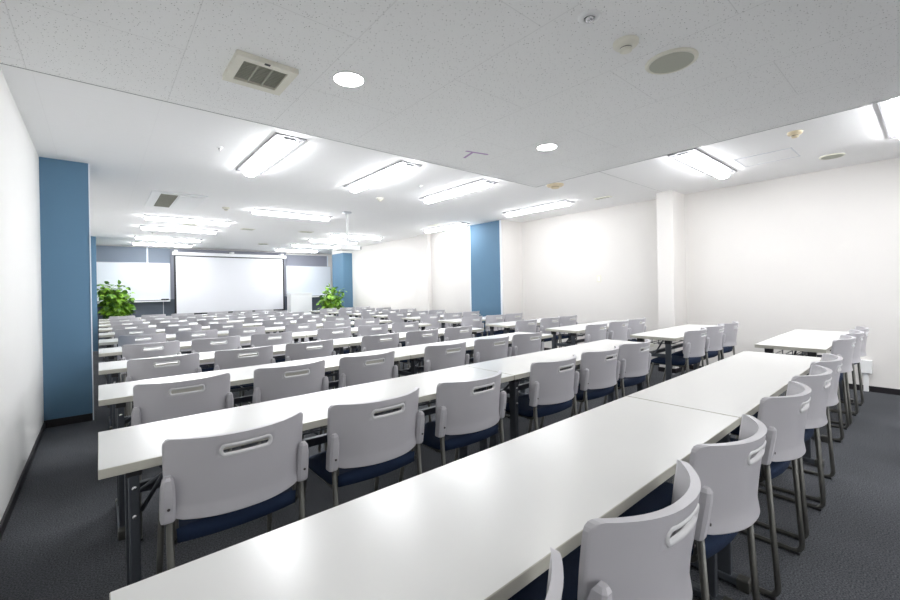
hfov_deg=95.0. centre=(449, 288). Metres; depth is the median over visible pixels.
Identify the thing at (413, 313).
chair
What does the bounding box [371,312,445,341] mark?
folding table
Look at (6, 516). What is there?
baseboard
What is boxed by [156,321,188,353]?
chair
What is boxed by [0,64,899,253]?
ceiling
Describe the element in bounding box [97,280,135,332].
potted plant
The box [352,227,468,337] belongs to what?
wall
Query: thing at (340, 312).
chair
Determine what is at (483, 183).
ceiling light
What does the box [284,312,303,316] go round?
chair
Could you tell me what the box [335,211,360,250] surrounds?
projector
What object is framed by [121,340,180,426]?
chair
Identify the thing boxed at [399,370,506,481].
chair
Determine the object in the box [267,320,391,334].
folding table
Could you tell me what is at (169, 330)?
chair
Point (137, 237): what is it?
ceiling light
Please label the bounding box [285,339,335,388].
chair
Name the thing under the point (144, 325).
chair
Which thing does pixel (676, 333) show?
folding table
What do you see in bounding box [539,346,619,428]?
chair
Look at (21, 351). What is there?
wall
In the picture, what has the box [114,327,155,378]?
chair
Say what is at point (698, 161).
diffuser
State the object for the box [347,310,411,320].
folding table
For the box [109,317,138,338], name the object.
chair
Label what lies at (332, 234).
ceiling light
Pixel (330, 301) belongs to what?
potted plant
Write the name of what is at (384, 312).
chair
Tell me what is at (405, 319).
folding table
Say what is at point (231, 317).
chair
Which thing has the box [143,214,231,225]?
ceiling light
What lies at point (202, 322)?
chair
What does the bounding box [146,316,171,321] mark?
chair
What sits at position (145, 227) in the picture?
ceiling light
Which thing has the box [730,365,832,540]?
chair
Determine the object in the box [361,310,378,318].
chair
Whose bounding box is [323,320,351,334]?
chair
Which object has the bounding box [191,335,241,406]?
chair
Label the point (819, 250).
wall
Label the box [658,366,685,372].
baseboard
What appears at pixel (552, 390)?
chair
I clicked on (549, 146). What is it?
recessed light
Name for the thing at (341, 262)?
wall pillar
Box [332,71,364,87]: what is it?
recessed light
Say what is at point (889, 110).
ceiling light
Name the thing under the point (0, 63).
trim
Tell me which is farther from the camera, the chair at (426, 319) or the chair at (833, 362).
the chair at (426, 319)
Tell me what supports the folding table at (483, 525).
on the floor
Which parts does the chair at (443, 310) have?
backrest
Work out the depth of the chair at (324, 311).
10.26 m
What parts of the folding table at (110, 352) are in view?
leg frame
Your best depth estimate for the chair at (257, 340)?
4.37 m
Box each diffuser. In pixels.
[244,139,296,176]
[276,250,316,252]
[310,240,356,243]
[331,235,380,239]
[676,154,728,178]
[890,97,899,137]
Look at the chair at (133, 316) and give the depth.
8.45 m
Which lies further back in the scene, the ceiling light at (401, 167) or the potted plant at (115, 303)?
the potted plant at (115, 303)
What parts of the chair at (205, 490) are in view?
seat rail, backrest, seat, seat rail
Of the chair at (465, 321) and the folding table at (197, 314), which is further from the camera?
the folding table at (197, 314)
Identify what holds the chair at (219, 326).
on the floor
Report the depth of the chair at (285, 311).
9.49 m
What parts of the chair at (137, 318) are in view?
backrest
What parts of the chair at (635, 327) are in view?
backrest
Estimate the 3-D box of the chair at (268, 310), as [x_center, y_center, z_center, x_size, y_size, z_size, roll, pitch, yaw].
[-4.761,0.914,10.497,0.449,0.766,0.509,-1,0,-40]
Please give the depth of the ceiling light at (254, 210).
6.67 m
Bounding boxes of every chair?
[108,315,134,327]
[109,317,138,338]
[110,320,142,331]
[112,323,148,360]
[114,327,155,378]
[117,333,165,382]
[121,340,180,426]
[126,352,201,425]
[131,372,233,540]
[141,314,165,318]
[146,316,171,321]
[150,318,178,324]
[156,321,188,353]
[156,411,308,574]
[165,324,201,341]
[171,313,193,317]
[176,329,217,351]
[178,314,202,319]
[187,316,213,322]
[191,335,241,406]
[198,319,226,325]
[207,311,227,315]
[210,322,242,337]
[214,345,275,391]
[217,313,238,320]
[229,314,252,320]
[229,326,264,347]
[233,310,251,313]
[241,359,328,450]
[242,331,293,404]
[244,311,264,315]
[244,316,269,323]
[255,309,273,312]
[258,313,279,317]
[262,319,290,333]
[268,310,287,314]
[276,315,298,320]
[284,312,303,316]
[285,322,316,342]
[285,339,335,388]
[296,317,322,340]
[298,387,424,520]
[303,313,324,322]
[317,326,352,353]
[318,350,397,452]
[320,308,336,318]
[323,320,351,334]
[326,315,348,320]
[338,309,355,316]
[340,307,354,320]
[346,318,379,349]
[349,324,389,353]
[359,308,374,316]
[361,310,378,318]
[361,332,401,376]
[376,307,390,314]
[379,309,398,323]
[387,312,407,331]
[392,321,420,372]
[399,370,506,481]
[400,308,415,321]
[400,328,440,373]
[401,341,468,421]
[410,310,428,329]
[420,314,441,337]
[428,309,444,329]
[438,312,461,328]
[444,325,474,363]
[461,316,483,336]
[462,311,479,316]
[470,314,505,357]
[474,335,511,418]
[486,331,543,413]
[489,354,578,447]
[494,313,523,332]
[508,460,700,599]
[509,319,538,345]
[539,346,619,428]
[540,316,560,347]
[545,547,563,599]
[556,315,577,368]
[577,322,608,381]
[578,339,650,413]
[608,320,629,340]
[617,318,645,358]
[618,414,766,599]
[646,328,706,387]
[672,324,723,374]
[672,381,810,599]
[685,321,738,373]
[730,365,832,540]
[756,353,842,502]
[779,335,855,442]
[817,326,868,412]
[829,330,863,425]
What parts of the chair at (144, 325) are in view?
backrest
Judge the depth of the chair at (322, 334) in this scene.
4.82 m
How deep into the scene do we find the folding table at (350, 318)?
6.93 m
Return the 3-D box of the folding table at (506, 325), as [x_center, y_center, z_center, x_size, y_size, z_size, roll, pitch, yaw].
[1.232,0.832,6.082,1.560,0.700,0.442,-1,0,-40]
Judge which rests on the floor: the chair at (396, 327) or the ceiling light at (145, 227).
the chair at (396, 327)
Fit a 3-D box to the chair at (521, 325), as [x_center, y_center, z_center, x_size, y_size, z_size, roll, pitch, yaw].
[0.943,0.804,5.673,0.449,0.766,0.509,-1,0,-40]
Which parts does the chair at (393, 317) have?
backrest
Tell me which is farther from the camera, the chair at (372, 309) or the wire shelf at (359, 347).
the chair at (372, 309)
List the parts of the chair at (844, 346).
backrest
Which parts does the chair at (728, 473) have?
seat, seat rail, backrest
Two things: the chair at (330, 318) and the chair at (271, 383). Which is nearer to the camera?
the chair at (271, 383)
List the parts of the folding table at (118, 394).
leg frame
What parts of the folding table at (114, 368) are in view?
leg frame, leg frame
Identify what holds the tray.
on the whiteboard at (148, 281)
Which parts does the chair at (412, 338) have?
backrest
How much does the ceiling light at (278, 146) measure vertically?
0.064 m
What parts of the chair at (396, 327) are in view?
backrest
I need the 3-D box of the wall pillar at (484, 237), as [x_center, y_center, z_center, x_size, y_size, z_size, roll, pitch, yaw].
[0.697,-0.083,8.103,0.008,2.410,0.810,-1,0,-40]
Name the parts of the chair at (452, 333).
backrest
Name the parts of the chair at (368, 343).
backrest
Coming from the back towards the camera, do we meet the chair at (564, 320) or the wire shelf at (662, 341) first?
the chair at (564, 320)
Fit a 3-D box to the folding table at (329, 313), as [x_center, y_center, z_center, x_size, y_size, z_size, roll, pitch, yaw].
[-2.178,0.897,10.086,1.560,0.700,0.442,-1,0,-40]
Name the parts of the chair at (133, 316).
backrest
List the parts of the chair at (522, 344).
backrest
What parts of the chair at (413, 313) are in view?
backrest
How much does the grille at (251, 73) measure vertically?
0.010 m
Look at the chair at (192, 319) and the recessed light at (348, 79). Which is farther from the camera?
the chair at (192, 319)
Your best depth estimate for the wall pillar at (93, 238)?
8.89 m
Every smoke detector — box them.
[547,183,563,188]
[613,35,638,53]
[787,130,802,137]
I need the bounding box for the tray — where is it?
[97,300,169,303]
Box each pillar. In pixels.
[39,157,92,420]
[91,236,97,350]
[332,253,352,326]
[417,234,431,329]
[470,220,500,336]
[656,190,686,368]
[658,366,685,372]
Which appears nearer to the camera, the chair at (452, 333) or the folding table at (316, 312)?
the chair at (452, 333)
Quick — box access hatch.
[734,147,800,166]
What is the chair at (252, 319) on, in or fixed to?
on the floor
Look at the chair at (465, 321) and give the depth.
6.27 m
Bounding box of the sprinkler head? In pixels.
[578,9,600,24]
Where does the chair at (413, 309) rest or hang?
on the floor
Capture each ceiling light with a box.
[131,242,192,246]
[134,236,201,241]
[139,225,217,233]
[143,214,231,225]
[236,133,306,176]
[249,208,332,220]
[275,248,318,252]
[291,244,334,248]
[307,238,358,243]
[329,233,382,239]
[344,160,421,191]
[419,179,497,202]
[423,222,469,232]
[502,200,574,216]
[668,148,736,178]
[877,97,899,138]
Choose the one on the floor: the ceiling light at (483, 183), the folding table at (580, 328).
the folding table at (580, 328)
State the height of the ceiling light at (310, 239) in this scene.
0.064 m
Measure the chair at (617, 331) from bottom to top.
0.766 m
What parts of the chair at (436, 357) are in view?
backrest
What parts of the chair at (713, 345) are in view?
seat, backrest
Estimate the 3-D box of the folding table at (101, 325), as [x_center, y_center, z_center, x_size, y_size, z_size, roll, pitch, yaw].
[-5.202,0.955,7.510,1.815,0.700,0.442,-1,0,-40]
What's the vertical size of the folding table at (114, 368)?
0.700 m
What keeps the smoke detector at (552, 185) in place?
attached to the ceiling at (133, 146)
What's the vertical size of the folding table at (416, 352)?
0.700 m
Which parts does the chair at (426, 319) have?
backrest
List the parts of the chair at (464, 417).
seat rail, seat, backrest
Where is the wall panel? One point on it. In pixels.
(142, 308)
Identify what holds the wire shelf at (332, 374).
attached to the folding table at (118, 394)
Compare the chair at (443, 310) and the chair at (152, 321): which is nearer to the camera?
the chair at (152, 321)
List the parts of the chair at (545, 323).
backrest, seat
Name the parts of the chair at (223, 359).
seat, backrest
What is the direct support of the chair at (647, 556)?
on the floor
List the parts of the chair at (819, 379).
seat, backrest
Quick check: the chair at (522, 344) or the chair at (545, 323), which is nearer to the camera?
the chair at (522, 344)
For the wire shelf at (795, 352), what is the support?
attached to the folding table at (810, 343)
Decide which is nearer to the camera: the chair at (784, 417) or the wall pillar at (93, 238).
the chair at (784, 417)
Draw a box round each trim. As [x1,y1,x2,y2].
[0,63,898,186]
[88,163,93,419]
[469,220,502,314]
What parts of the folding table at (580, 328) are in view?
leg frame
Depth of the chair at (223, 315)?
8.78 m
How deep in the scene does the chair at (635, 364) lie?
3.10 m
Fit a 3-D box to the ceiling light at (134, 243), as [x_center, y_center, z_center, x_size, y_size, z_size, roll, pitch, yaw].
[-7.242,-1.104,10.402,1.270,0.064,0.250,-1,0,-40]
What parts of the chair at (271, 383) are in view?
backrest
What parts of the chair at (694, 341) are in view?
seat rail, seat, backrest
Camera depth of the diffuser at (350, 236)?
9.61 m
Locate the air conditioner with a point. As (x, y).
(163, 199)
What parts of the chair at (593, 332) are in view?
backrest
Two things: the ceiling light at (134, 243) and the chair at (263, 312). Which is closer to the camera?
the chair at (263, 312)
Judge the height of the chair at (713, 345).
0.766 m
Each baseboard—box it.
[0,422,45,540]
[44,413,92,427]
[544,348,899,394]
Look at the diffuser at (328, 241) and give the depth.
10.34 m
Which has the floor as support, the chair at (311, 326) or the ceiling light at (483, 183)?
the chair at (311, 326)
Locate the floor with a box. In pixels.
[0,341,899,599]
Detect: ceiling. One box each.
[0,0,899,186]
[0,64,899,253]
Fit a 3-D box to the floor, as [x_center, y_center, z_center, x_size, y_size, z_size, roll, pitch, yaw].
[-0.312,1.261,5.067,7.060,0.100,19.350,-1,0,-40]
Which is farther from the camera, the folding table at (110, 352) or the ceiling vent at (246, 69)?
the folding table at (110, 352)
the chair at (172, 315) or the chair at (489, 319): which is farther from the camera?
the chair at (172, 315)
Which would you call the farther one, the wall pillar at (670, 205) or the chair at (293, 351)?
the wall pillar at (670, 205)
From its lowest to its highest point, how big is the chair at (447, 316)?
0.766 m
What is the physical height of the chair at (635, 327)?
0.766 m
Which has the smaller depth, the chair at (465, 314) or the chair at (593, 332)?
the chair at (593, 332)
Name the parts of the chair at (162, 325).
backrest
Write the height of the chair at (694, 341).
0.766 m
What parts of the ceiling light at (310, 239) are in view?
frame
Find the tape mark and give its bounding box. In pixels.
[463,151,487,157]
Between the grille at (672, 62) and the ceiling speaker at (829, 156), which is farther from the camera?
the ceiling speaker at (829, 156)
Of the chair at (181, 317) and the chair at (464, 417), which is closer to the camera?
the chair at (464, 417)
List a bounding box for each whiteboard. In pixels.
[96,262,170,303]
[286,266,330,296]
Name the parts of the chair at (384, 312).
backrest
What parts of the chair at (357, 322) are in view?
backrest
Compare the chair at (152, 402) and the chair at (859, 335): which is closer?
the chair at (152, 402)
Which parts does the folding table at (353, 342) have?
leg frame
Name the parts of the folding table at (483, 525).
leg frame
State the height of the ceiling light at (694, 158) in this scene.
0.064 m
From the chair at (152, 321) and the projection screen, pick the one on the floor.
the chair at (152, 321)
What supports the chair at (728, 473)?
on the floor
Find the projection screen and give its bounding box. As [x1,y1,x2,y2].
[172,250,285,314]
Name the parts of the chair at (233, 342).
seat, backrest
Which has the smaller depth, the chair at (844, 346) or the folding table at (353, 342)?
the chair at (844, 346)
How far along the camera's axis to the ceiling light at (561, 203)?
6.51 m
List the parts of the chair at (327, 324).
backrest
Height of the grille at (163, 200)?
0.003 m
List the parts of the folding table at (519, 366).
leg frame, leg frame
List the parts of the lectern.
panel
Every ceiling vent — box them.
[222,49,298,95]
[594,196,611,199]
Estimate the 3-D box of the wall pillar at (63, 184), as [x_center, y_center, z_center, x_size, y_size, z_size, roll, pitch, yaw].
[-3.753,0.002,4.048,0.338,2.410,0.470,-1,0,-40]
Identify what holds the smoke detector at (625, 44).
attached to the ceiling at (503, 80)
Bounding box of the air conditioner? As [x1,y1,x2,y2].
[144,190,207,209]
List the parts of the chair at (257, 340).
backrest, seat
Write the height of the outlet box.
0.340 m
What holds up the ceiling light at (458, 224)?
attached to the ceiling at (133, 146)
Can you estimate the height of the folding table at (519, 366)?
0.700 m
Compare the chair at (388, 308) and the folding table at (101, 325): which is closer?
the folding table at (101, 325)
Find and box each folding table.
[98,350,409,540]
[98,366,513,585]
[99,314,198,327]
[99,316,208,359]
[99,318,218,361]
[99,321,234,377]
[99,324,253,383]
[99,328,275,407]
[99,333,305,429]
[99,340,348,429]
[109,396,739,599]
[219,313,309,320]
[232,315,332,323]
[248,317,360,349]
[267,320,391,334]
[294,323,430,371]
[309,308,366,313]
[327,309,387,315]
[333,328,483,354]
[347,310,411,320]
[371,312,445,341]
[381,332,552,395]
[401,313,479,327]
[438,316,522,341]
[464,339,653,451]
[485,317,574,345]
[546,320,640,369]
[628,351,823,593]
[630,324,721,382]
[755,329,853,442]
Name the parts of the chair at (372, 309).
backrest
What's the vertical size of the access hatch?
0.004 m
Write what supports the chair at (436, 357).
on the floor
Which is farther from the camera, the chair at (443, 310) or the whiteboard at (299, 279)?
the whiteboard at (299, 279)
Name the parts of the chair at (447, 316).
backrest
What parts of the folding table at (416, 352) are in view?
leg frame, leg frame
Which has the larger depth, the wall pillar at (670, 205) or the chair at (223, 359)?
the wall pillar at (670, 205)
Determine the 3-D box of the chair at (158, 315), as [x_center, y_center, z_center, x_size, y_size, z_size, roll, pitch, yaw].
[-6.493,0.947,9.019,0.449,0.766,0.509,-1,0,-40]
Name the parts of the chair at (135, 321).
backrest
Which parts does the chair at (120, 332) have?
backrest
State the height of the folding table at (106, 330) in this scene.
0.700 m
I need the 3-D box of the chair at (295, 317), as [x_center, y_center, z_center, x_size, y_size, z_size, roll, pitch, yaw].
[-3.104,0.882,7.766,0.449,0.766,0.509,-1,0,-41]
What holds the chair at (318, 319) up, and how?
on the floor
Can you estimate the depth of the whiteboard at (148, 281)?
10.83 m
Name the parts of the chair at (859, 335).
backrest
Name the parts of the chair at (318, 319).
backrest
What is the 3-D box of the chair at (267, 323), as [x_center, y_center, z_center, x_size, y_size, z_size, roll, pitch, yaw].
[-2.830,0.876,6.627,0.449,0.766,0.509,-1,0,-41]
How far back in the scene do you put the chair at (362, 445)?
1.64 m
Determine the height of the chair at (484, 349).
0.766 m
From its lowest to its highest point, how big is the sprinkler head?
0.024 m
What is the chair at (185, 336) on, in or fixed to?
on the floor
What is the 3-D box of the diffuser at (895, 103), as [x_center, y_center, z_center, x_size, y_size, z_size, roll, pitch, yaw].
[3.537,-1.296,3.191,1.210,0.034,0.116,-1,0,-40]
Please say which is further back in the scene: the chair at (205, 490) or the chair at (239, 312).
the chair at (239, 312)
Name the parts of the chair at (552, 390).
seat rail, seat, backrest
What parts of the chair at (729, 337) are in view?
seat, backrest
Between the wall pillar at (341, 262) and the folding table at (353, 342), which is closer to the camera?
the folding table at (353, 342)
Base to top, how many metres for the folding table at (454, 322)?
0.700 m
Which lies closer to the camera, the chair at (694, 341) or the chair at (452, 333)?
the chair at (694, 341)
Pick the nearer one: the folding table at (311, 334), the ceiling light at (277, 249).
the folding table at (311, 334)
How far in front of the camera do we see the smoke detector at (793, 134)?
3.49 m
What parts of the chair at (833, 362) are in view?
backrest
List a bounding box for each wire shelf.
[230,371,338,391]
[348,336,443,349]
[651,340,682,344]
[773,349,807,355]
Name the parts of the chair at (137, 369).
backrest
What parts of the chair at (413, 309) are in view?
backrest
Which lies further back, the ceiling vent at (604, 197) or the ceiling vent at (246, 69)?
the ceiling vent at (604, 197)
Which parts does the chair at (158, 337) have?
backrest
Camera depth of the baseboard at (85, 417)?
3.86 m
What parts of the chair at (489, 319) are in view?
seat, backrest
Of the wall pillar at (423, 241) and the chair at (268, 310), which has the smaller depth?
the wall pillar at (423, 241)
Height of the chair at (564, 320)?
0.766 m
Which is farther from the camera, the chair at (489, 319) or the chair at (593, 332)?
the chair at (489, 319)
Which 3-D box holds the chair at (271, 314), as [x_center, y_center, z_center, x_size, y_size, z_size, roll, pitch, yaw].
[-3.791,0.895,8.567,0.449,0.766,0.509,-1,0,-40]
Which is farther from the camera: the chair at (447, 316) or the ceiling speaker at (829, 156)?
the chair at (447, 316)
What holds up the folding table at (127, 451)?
on the floor
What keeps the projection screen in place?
attached to the wall at (103, 253)
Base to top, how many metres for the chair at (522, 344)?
0.766 m
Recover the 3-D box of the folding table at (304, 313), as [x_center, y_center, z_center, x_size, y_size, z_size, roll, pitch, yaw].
[-3.816,0.928,8.691,1.815,0.700,0.442,-1,0,-40]
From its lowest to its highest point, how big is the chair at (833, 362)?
0.766 m
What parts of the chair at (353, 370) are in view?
backrest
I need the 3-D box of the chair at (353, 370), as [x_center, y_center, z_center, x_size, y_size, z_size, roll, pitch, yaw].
[-0.660,0.835,2.983,0.449,0.766,0.509,-1,0,-41]
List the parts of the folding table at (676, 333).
leg frame, leg frame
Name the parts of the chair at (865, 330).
backrest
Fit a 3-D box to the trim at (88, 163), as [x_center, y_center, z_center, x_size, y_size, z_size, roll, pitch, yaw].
[-3.470,0.032,3.983,0.008,2.480,0.016,-1,0,-40]
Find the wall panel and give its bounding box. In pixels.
[97,296,322,342]
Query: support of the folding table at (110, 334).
on the floor
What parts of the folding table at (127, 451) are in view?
leg frame, leg frame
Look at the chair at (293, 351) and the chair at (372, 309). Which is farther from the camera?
the chair at (372, 309)
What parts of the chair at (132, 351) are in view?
backrest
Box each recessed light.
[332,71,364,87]
[536,143,557,150]
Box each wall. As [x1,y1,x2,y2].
[0,69,43,520]
[96,245,326,298]
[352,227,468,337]
[468,220,522,347]
[522,157,899,388]
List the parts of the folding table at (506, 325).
leg frame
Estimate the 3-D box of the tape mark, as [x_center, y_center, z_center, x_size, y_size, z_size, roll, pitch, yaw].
[0.199,-1.183,3.668,0.226,0.001,0.183,-1,0,-28]
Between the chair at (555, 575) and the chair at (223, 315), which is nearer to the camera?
the chair at (555, 575)
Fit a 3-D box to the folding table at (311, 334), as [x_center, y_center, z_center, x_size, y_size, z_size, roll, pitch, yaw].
[-1.092,0.876,5.494,1.815,0.700,0.442,-1,0,-40]
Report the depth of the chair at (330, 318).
7.07 m
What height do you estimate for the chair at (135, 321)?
0.766 m
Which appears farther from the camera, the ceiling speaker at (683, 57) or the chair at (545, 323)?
the chair at (545, 323)
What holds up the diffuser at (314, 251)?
attached to the ceiling light at (277, 249)
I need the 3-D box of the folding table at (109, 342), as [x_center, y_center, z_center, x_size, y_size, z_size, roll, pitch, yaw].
[-3.159,0.916,5.112,1.815,0.700,0.442,-1,0,-40]
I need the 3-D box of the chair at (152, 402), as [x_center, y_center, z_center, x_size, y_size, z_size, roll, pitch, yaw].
[-1.476,0.851,2.272,0.449,0.766,0.509,-1,0,-39]
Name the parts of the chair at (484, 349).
backrest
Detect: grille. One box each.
[157,194,174,206]
[235,61,285,87]
[649,52,693,72]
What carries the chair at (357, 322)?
on the floor
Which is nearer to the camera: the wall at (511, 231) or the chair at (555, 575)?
the chair at (555, 575)
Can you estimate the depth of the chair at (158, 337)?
4.46 m
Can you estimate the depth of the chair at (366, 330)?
5.13 m
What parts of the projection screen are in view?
casing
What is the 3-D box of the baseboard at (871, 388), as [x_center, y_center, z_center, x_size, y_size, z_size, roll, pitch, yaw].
[4.939,1.080,4.026,0.012,0.060,10.750,-1,0,-40]
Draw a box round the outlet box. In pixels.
[860,359,872,391]
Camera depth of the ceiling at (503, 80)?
2.17 m
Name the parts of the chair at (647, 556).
seat, backrest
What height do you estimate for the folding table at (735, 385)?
0.700 m
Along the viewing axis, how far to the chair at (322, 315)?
7.87 m
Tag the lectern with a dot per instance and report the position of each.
(296, 302)
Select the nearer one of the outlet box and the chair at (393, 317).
the outlet box
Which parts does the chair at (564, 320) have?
backrest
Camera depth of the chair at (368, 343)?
3.99 m
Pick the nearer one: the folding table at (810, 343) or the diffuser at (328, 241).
the folding table at (810, 343)
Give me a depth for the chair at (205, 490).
1.30 m
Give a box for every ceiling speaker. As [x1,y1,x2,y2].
[645,47,698,74]
[819,153,844,159]
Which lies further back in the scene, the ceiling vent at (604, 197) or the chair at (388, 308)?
the chair at (388, 308)
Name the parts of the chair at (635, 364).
seat, backrest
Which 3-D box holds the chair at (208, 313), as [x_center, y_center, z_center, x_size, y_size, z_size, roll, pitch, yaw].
[-5.556,0.929,9.816,0.449,0.766,0.509,-1,0,-41]
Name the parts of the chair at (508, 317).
backrest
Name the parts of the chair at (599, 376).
seat, backrest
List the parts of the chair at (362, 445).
seat rail, seat, backrest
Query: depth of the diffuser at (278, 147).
3.73 m
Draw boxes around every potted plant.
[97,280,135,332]
[316,283,346,314]
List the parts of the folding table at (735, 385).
leg frame, leg frame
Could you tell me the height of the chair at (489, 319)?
0.766 m
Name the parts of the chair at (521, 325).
backrest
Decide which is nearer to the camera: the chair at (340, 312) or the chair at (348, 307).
the chair at (340, 312)
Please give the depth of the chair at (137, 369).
2.85 m
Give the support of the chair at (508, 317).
on the floor
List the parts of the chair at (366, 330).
backrest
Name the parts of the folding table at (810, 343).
leg frame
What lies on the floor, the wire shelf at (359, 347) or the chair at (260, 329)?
the chair at (260, 329)
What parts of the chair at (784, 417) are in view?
seat, seat rail, backrest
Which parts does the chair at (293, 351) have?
backrest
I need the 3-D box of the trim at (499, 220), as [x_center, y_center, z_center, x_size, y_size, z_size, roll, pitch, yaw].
[0.697,-0.048,8.102,0.010,2.479,0.870,-1,0,-40]
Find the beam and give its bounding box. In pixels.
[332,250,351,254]
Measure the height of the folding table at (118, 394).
0.700 m
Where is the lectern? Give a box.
[286,293,312,313]
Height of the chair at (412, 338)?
0.766 m
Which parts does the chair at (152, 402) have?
backrest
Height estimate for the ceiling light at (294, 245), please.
0.064 m

